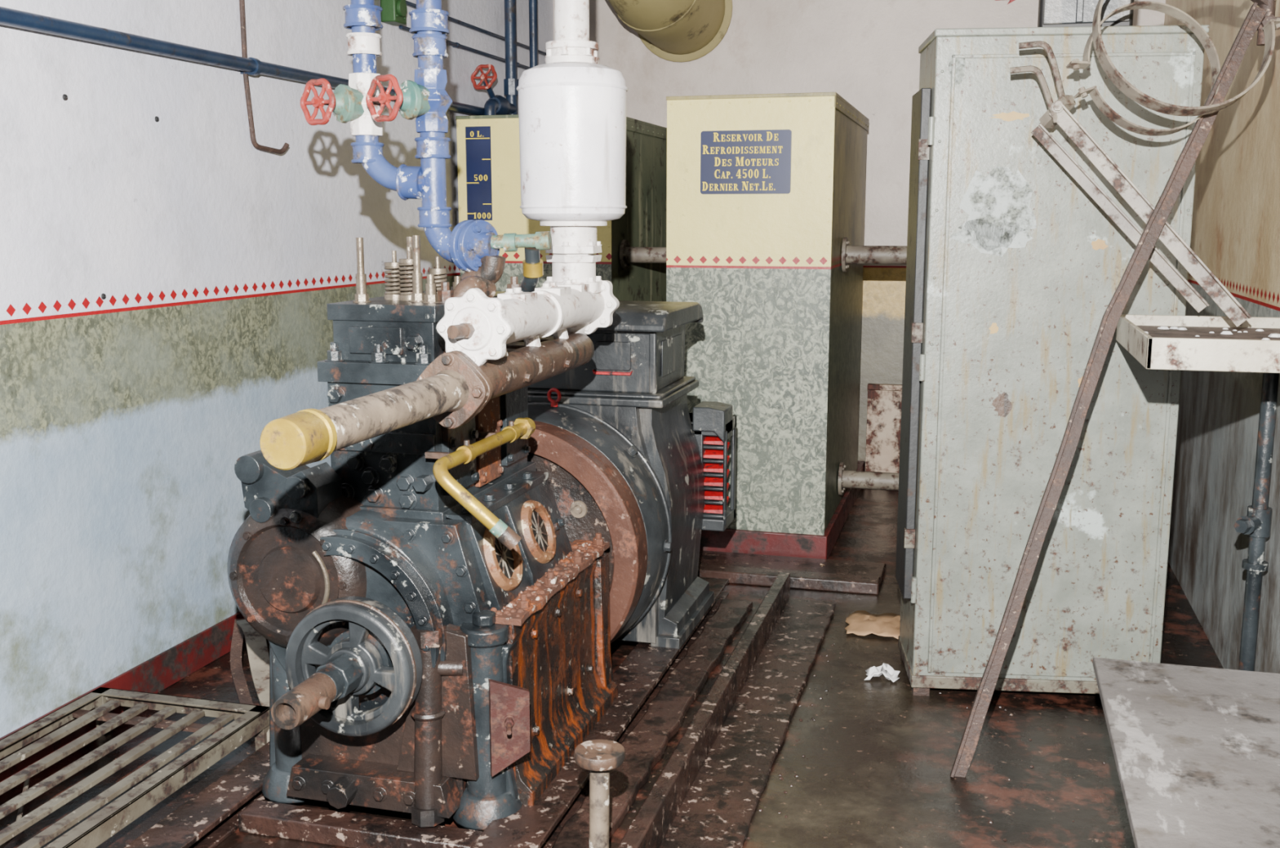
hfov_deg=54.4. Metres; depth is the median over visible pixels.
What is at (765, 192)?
water tank
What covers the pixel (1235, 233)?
wall
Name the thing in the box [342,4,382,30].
socket
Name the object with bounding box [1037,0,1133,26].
picture frame
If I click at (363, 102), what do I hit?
pipe
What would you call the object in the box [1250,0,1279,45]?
wall bracket
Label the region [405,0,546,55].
conduit
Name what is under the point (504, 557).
grille
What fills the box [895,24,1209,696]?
locker
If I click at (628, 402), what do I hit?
electric generator
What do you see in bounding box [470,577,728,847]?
beam
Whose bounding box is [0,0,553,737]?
wall
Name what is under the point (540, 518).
grille
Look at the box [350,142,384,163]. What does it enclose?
socket
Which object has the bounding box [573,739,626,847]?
stanchion post
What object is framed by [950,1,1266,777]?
bar
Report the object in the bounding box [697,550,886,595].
metal beam
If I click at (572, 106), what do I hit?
exhaust silencer
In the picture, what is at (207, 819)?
beam
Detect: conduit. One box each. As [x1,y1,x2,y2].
[398,25,529,69]
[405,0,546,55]
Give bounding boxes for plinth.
[699,460,865,559]
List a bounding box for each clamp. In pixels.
[1066,0,1220,136]
[1092,0,1279,116]
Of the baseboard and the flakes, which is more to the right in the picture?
the flakes
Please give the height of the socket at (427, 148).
0.053 m
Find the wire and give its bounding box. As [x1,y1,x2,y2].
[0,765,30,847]
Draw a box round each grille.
[494,537,514,578]
[531,510,548,552]
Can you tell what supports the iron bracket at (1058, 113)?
on the wall shelf
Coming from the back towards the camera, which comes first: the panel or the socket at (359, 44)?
the panel
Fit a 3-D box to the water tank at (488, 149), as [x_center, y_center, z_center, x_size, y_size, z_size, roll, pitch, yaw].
[-0.319,-0.649,6.656,0.781,1.857,1.407,3,10,15]
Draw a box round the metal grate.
[0,687,269,847]
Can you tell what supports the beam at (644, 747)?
on the floor
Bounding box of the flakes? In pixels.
[1144,325,1279,340]
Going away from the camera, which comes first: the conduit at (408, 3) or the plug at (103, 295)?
the plug at (103, 295)
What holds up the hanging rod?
hanging from the wall at (218, 260)
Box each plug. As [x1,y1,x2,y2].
[62,93,67,100]
[101,293,106,299]
[154,115,159,122]
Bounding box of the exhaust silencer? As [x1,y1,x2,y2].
[516,0,628,335]
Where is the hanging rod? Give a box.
[239,0,288,154]
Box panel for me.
[865,383,902,473]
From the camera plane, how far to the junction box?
5.22 m
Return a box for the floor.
[0,488,1223,847]
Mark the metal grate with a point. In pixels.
(251, 721)
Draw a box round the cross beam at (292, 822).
[238,800,482,847]
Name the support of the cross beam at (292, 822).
on the floor
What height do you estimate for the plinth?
0.120 m
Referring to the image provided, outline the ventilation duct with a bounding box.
[608,0,732,62]
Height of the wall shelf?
0.075 m
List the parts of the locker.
panel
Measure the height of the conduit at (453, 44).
0.024 m
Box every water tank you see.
[455,114,666,301]
[666,92,869,535]
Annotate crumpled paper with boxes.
[864,663,900,682]
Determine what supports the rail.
on the floor
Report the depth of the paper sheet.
4.59 m
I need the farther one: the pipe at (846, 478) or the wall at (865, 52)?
the wall at (865, 52)
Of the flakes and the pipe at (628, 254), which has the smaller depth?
the flakes
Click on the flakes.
(1226, 332)
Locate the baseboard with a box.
[0,611,245,782]
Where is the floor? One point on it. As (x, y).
(852, 789)
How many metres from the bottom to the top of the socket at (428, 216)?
0.053 m
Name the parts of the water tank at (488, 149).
panel, tank lid, tank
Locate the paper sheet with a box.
[844,610,900,639]
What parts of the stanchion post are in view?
post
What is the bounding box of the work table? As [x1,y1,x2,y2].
[1093,657,1279,847]
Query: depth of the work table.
2.47 m
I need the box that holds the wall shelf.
[1115,314,1279,373]
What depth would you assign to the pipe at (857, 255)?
5.64 m
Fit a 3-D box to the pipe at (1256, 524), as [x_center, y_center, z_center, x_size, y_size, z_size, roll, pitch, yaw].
[1.746,0.356,3.558,0.139,1.130,0.068,-7,12,-37]
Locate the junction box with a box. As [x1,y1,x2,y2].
[380,0,407,25]
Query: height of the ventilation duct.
0.943 m
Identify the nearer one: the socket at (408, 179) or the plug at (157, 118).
the socket at (408, 179)
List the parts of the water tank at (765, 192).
sign plate, tank lid, tank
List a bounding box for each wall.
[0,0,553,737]
[553,0,1165,461]
[1164,0,1279,673]
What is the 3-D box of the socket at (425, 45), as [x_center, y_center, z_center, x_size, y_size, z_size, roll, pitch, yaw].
[-0.548,-0.986,3.250,0.094,0.053,0.094,3,10,15]
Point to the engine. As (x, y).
(439, 606)
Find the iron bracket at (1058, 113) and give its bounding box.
[1009,40,1251,327]
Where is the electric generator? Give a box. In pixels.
[527,300,736,648]
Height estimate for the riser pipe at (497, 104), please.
1.220 m
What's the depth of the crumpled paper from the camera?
4.09 m
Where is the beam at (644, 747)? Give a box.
[551,599,752,847]
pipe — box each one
[0,6,484,115]
[300,0,551,292]
[471,0,537,115]
[619,240,666,269]
[837,462,898,495]
[841,237,1191,272]
[1233,372,1279,671]
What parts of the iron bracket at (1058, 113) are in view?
leg, leg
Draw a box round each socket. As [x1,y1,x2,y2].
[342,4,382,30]
[345,32,382,57]
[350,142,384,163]
[395,164,422,200]
[408,8,449,35]
[411,33,448,57]
[414,137,450,159]
[417,207,452,226]
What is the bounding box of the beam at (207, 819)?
[124,742,271,847]
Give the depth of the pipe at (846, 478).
5.91 m
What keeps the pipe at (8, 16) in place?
attached to the wall at (218, 260)
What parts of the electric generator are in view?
red handle, plate, box lid, plate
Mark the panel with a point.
(884, 400)
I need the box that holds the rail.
[617,572,835,847]
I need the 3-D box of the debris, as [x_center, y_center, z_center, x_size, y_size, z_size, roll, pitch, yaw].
[0.810,0.893,3.762,1.291,0.006,2.287,3,10,15]
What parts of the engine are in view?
handle, plate, mounting plate, plate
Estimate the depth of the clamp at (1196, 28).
3.34 m
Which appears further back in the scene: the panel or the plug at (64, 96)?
the panel
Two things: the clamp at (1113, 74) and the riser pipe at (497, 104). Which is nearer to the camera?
the clamp at (1113, 74)
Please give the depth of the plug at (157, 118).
3.85 m
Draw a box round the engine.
[226,235,647,831]
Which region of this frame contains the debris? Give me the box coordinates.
[631,598,1106,840]

